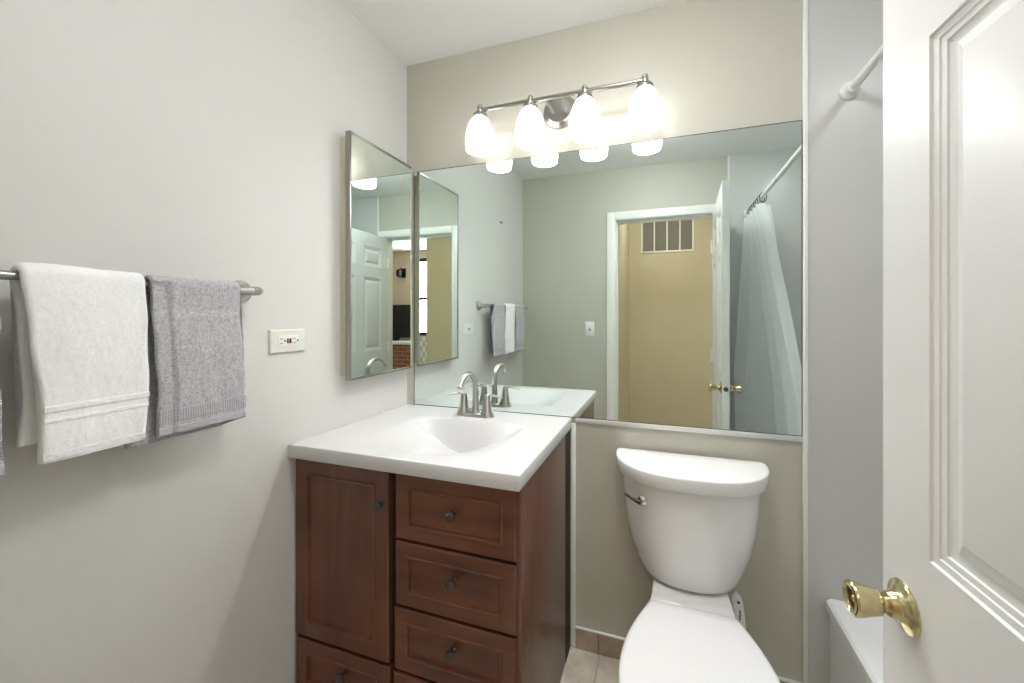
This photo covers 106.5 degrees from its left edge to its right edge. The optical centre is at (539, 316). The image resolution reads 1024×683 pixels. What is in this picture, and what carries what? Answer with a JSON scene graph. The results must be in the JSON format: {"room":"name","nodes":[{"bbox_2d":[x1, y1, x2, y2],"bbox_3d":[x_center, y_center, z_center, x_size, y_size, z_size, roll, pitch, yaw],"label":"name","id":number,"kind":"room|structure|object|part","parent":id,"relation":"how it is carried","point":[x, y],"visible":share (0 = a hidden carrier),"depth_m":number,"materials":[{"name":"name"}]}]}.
{"room":"bathroom","nodes":[
{"label":"bathroom","id":0,"kind":"room"},
{"bbox_2d":[0,0,406,682],"bbox_3d":[-0.888,0.079,1.027,0.100,2.440,1.530,0,0,18],"label":"wall","id":1,"kind":"structure","parent":0,"point":[200,139],"depth_m":0.93,"materials":[{"name":"white paint"}]},
{"bbox_2d":[0,270,262,302],"bbox_3d":[-0.895,-0.069,0.707,0.080,0.062,0.758,0,0,18],"label":"towel bar","id":2,"kind":"object","parent":1,"relation":"attached to","point":[246,291],"visible":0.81,"depth_m":1.00,"materials":[{"name":"silver metal"}]},
{"bbox_2d":[0,271,4,476],"bbox_3d":[-0.920,0.090,0.529,0.051,0.364,0.207,0,0,18],"label":"hand towel","id":3,"kind":"object","parent":2,"relation":"hanging from","point":[2,466],"visible":1,"depth_m":0.62,"materials":[{"name":"grey fabric"}]},
{"bbox_2d":[9,262,149,463],"bbox_3d":[-0.859,0.080,0.723,0.054,0.348,0.171,0,0,18],"label":"hand towel","id":4,"kind":"object","parent":2,"relation":"hanging from","point":[80,334],"visible":1,"depth_m":0.69,"materials":[{"name":"white fabric"}]},
{"bbox_2d":[124,275,245,448],"bbox_3d":[-0.808,0.091,0.882,0.048,0.363,0.226,0,0,18],"label":"hand towel","id":5,"kind":"object","parent":2,"relation":"hanging from","point":[197,379],"visible":0.88,"depth_m":0.87,"materials":[{"name":"grey fabric"}]},
{"bbox_3d":[-0.790,-0.069,1.038,0.080,0.062,0.062,0,0,18],"label":"post","id":6,"kind":"part","parent":2,"relation":"part of","materials":[{"name":"silver metal"}]},
{"bbox_2d":[269,329,303,353],"bbox_3d":[-0.781,0.075,1.181,0.010,0.070,0.115,0,0,18],"label":"wall outlet","id":7,"kind":"object","parent":1,"relation":"attached to","point":[288,340],"visible":1,"depth_m":1.17,"materials":[{"name":"white plastic"}]},
{"bbox_2d":[278,335,298,346],"bbox_3d":[-0.778,0.075,1.181,0.003,0.033,0.068,0,0,18],"label":"receptacle","id":8,"kind":"object","parent":7,"relation":"attached to","point":[283,340],"depth_m":1.18,"materials":[{"name":"white plastic"}]},
{"bbox_2d":[340,130,410,380],"bbox_3d":[-0.647,-0.217,1.531,0.052,0.893,0.350,0,0,18],"label":"medicine cabinet","id":9,"kind":"object","parent":1,"relation":"attached to","point":[375,185],"visible":1,"depth_m":1.47,"materials":[{"name":"silver mirror"}]},
{"bbox_2d":[340,0,684,65],"bbox_3d":[0.286,-1.192,0.701,2.535,0.100,1.635,0,0,18],"label":"ceiling","id":10,"kind":"structure","parent":0,"point":[415,31],"depth_m":1.46,"materials":[{"name":"white paint"}]},
{"bbox_2d":[560,645,619,682],"bbox_3d":[0.269,1.349,0.646,2.535,0.100,1.750,0,0,18],"label":"floor","id":11,"kind":"structure","parent":0,"point":[581,666],"depth_m":1.41,"materials":[{"name":"tile"}]},
{"bbox_2d":[296,430,569,682],"bbox_3d":[-0.332,0.869,1.336,0.762,0.859,0.578,0,0,18],"label":"vanity cabinet","id":12,"kind":"object","parent":11,"relation":"on","point":[400,578],"visible":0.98,"depth_m":1.10,"materials":[{"name":"brown wood"}]},
{"bbox_3d":[-0.593,1.077,1.141,0.028,0.028,0.030,0,0,18],"label":"knob","id":13,"kind":"part","parent":12,"relation":"part of","materials":[{"name":"brown metal"}]},
{"bbox_3d":[-0.603,0.724,1.160,0.353,0.556,0.023,0,0,18],"label":"cabinet door","id":14,"kind":"part","parent":12,"relation":"part of","materials":[{"name":"brown wood"}]},
{"bbox_3d":[-0.600,1.101,1.159,0.356,0.176,0.023,0,0,18],"label":"drawer","id":15,"kind":"part","parent":12,"relation":"part of","materials":[{"name":"brown wood"}]},
{"bbox_3d":[-0.460,0.538,1.090,0.028,0.028,0.030,0,0,18],"label":"knob","id":16,"kind":"part","parent":12,"relation":"part of","materials":[{"name":"brown metal"}]},
{"bbox_3d":[-0.239,1.103,1.043,0.378,0.171,0.023,0,0,18],"label":"drawer","id":17,"kind":"part","parent":12,"relation":"part of","materials":[{"name":"brown wood"}]},
{"bbox_2d":[288,404,571,491],"bbox_3d":[-0.329,0.454,1.341,0.770,0.113,0.576,0,0,18],"label":"countertop","id":18,"kind":"structure","parent":12,"relation":"on","point":[503,451],"depth_m":1.22,"materials":[{"name":"white stone"}]},
{"bbox_2d":[449,371,502,417],"bbox_3d":[-0.266,0.305,1.518,0.181,0.185,0.181,0,0,-30],"label":"sink faucet","id":19,"kind":"object","parent":18,"relation":"on","point":[487,412],"visible":1,"depth_m":1.51,"materials":[{"name":"silver metal"}]},
{"bbox_3d":[-0.307,0.348,1.541,0.053,0.083,0.053,0,0,18],"label":"handle","id":20,"kind":"part","parent":19,"relation":"part of","materials":[{"name":"silver metal"}]},
{"bbox_3d":[-0.275,0.300,1.473,0.044,0.175,0.154,0,0,18],"label":"spout","id":21,"kind":"part","parent":19,"relation":"part of","materials":[{"name":"silver metal"}]},
{"bbox_3d":[-0.258,0.391,1.526,0.160,0.013,0.054,0,0,18],"label":"plate","id":22,"kind":"part","parent":19,"relation":"part of","materials":[{"name":"silver metal"}]},
{"bbox_3d":[-0.209,0.348,1.510,0.053,0.083,0.053,0,0,18],"label":"handle","id":23,"kind":"part","parent":19,"relation":"part of","materials":[{"name":"silver metal"}]},
{"bbox_3d":[-0.179,0.314,1.498,0.070,0.018,0.018,0,0,22],"label":"lever","id":24,"kind":"part","parent":19,"relation":"part of","materials":[{"name":"silver metal"}]},
{"bbox_3d":[-0.241,0.910,1.028,0.028,0.028,0.030,0,0,18],"label":"knob","id":25,"kind":"part","parent":12,"relation":"part of","materials":[{"name":"brown metal"}]},
{"bbox_3d":[-0.239,0.719,1.027,0.028,0.028,0.030,0,0,18],"label":"knob","id":26,"kind":"part","parent":12,"relation":"part of","materials":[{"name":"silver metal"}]},
{"bbox_3d":[-0.239,0.534,1.027,0.028,0.028,0.030,0,0,18],"label":"knob","id":27,"kind":"part","parent":12,"relation":"part of","materials":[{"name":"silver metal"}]},
{"bbox_3d":[-0.237,0.920,1.043,0.374,0.177,0.023,0,0,18],"label":"drawer","id":28,"kind":"part","parent":12,"relation":"part of","materials":[{"name":"brown wood"}]},
{"bbox_3d":[-0.235,0.732,1.042,0.370,0.181,0.023,0,0,18],"label":"drawer","id":29,"kind":"part","parent":12,"relation":"part of","materials":[{"name":"brown wood"}]},
{"bbox_3d":[-0.235,0.539,1.042,0.370,0.188,0.023,0,0,18],"label":"drawer","id":30,"kind":"part","parent":12,"relation":"part of","materials":[{"name":"brown wood"}]},
{"bbox_3d":[0.018,0.869,1.205,0.013,0.859,0.469,0,0,18],"label":"panel","id":31,"kind":"part","parent":12,"relation":"part of","materials":[{"name":"brown wood"}]},
{"bbox_2d":[616,448,780,682],"bbox_3d":[0.420,0.894,1.030,0.493,0.808,0.697,0,0,18],"label":"toilet","id":32,"kind":"object","parent":11,"relation":"on","point":[693,519],"visible":1,"depth_m":1.16,"materials":[{"name":"white ceramic"}]},
{"bbox_3d":[0.301,0.594,1.240,0.062,0.022,0.023,0,0,36],"label":"lever arm","id":33,"kind":"part","parent":32,"relation":"part of","materials":[{"name":"grey metal"}]},
{"bbox_3d":[0.327,0.597,1.231,0.031,0.031,0.017,0,0,37],"label":"flush lever","id":34,"kind":"part","parent":32,"relation":"part of","materials":[{"name":"silver metal"}]},
{"bbox_3d":[0.494,0.702,1.263,0.448,0.331,0.198,0,0,18],"label":"tank","id":35,"kind":"part","parent":32,"relation":"part of","materials":[{"name":"white ceramic"}]},
{"bbox_2d":[651,577,734,617],"bbox_3d":[0.483,0.934,1.229,0.244,0.128,0.230,0,0,18],"label":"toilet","id":36,"kind":"object","parent":32,"relation":"attached to","point":[663,595],"depth_m":1.17,"materials":[{"name":"white ceramic"}]},
{"bbox_3d":[0.492,0.514,1.256,0.493,0.048,0.223,0,0,18],"label":"tank lid","id":37,"kind":"part","parent":32,"relation":"part of","materials":[{"name":"white ceramic"}]},
{"bbox_3d":[0.383,0.873,0.916,0.377,0.018,0.457,0,0,18],"label":"seat lid","id":38,"kind":"part","parent":32,"relation":"part of","materials":[{"name":"white plastic"}]},
{"bbox_2d":[732,591,745,628],"bbox_3d":[0.633,1.091,1.220,0.092,0.415,0.092,0,0,18],"label":"wand","id":39,"kind":"object","parent":11,"relation":"on","point":[737,602],"visible":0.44,"depth_m":1.21,"materials":[{"name":"white plastic"}]},
{"bbox_2d":[826,599,882,682],"bbox_3d":[1.040,1.108,0.410,0.717,0.381,1.522,0,0,18],"label":"bathtub","id":40,"kind":"object","parent":11,"relation":"on","point":[856,644],"visible":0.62,"depth_m":1.12,"materials":[{"name":"white ceramic"}]},
{"bbox_2d":[407,0,882,682],"bbox_3d":[0.520,0.079,1.431,2.535,2.440,0.102,0,0,18],"label":"wall","id":41,"kind":"structure","parent":0,"point":[711,65],"depth_m":1.30,"materials":[{"name":"beige paint"}]},
{"bbox_2d":[465,73,661,156],"bbox_3d":[0.069,-0.770,1.441,0.749,0.223,0.158,0,0,18],"label":"vanity light","id":42,"kind":"object","parent":41,"relation":"attached to","point":[582,116],"visible":1,"depth_m":1.41,"materials":[{"name":"white glass"}]},
{"bbox_3d":[-0.239,-0.723,1.517,0.116,0.129,0.116,0,0,18],"label":"lamp shade","id":43,"kind":"part","parent":42,"relation":"part of","materials":[{"name":"white glass"}]},
{"bbox_3d":[-0.038,-0.723,1.453,0.116,0.129,0.116,0,0,18],"label":"lamp shade","id":44,"kind":"part","parent":42,"relation":"part of","materials":[{"name":"white glass"}]},
{"bbox_3d":[0.036,-0.812,1.473,0.013,0.026,0.085,0,0,26],"label":"support arm","id":45,"kind":"part","parent":42,"relation":"part of","materials":[{"name":"silver metal"}]},
{"bbox_3d":[0.089,-0.812,1.455,0.013,0.026,0.085,0,0,9],"label":"support arm","id":46,"kind":"part","parent":42,"relation":"part of","materials":[{"name":"silver metal"}]},
{"bbox_3d":[0.163,-0.723,1.389,0.116,0.129,0.116,0,0,18],"label":"lamp shade","id":47,"kind":"part","parent":42,"relation":"part of","materials":[{"name":"white glass"}]},
{"bbox_3d":[0.364,-0.723,1.324,0.116,0.129,0.116,0,0,18],"label":"lamp shade","id":48,"kind":"part","parent":42,"relation":"part of","materials":[{"name":"white glass"}]},
{"bbox_2d":[571,423,575,646],"bbox_3d":[0.131,0.859,1.500,0.018,0.876,0.008,0,0,18],"label":"trim","id":49,"kind":"structure","parent":41,"relation":"attached to","point":[573,429],"depth_m":1.50,"materials":[{"name":"white paint"}]},
{"bbox_2d":[414,120,802,441],"bbox_3d":[0.150,-0.118,1.492,1.510,1.066,0.010,0,0,18],"label":"wall mirror","id":50,"kind":"object","parent":41,"relation":"attached to","point":[651,284],"visible":1,"depth_m":1.44,"materials":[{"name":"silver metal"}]},
{"bbox_2d":[576,629,787,682],"bbox_3d":[0.505,1.260,1.380,0.766,0.078,0.009,0,0,18],"label":"baseboard","id":51,"kind":"structure","parent":41,"relation":"attached to","point":[587,641],"depth_m":1.46,"materials":[{"name":"tile"}]},
{"bbox_2d":[575,625,801,682],"bbox_3d":[0.505,1.218,1.379,0.766,0.006,0.011,0,0,18],"label":"trim","id":52,"kind":"structure","parent":41,"relation":"attached to","point":[576,627],"depth_m":1.45,"materials":[{"name":"white paint"}]},
{"bbox_2d":[803,0,807,682],"bbox_3d":[0.877,0.079,1.260,0.016,2.440,0.010,0,0,18],"label":"trim","id":53,"kind":"structure","parent":41,"relation":"attached to","point":[805,2],"depth_m":1.26,"materials":[{"name":"white paint"}]},
{"bbox_3d":[-0.398,0.079,0.004,1.656,2.440,0.120,0,0,18],"label":"wall","id":54,"kind":"structure","parent":0,"visible":0},
{"bbox_2d":[842,0,1023,682],"bbox_3d":[0.409,0.280,0.199,0.162,2.022,0.762,0,0,18],"label":"door","id":55,"kind":"structure","parent":54,"relation":"in","point":[950,603],"depth_m":0.44,"materials":[{"name":"white paint"}]},
{"bbox_3d":[0.451,0.391,0.523,0.047,0.044,0.044,0,0,18],"label":"knob","id":56,"kind":"part","parent":55,"relation":"part of","materials":[{"name":"gold metal"}]},
{"bbox_3d":[0.762,0.079,-0.366,0.779,2.440,0.122,0,0,18],"label":"wall","id":57,"kind":"structure","parent":0,"visible":0},
{"bbox_2d":[839,44,882,99],"bbox_3d":[0.762,-0.723,0.499,0.058,0.058,1.525,0,0,18],"label":"shower rod","id":58,"kind":"object","parent":57,"relation":"attached to","point":[851,90],"visible":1,"depth_m":1.16,"materials":[{"name":"white plastic"}]}
]}

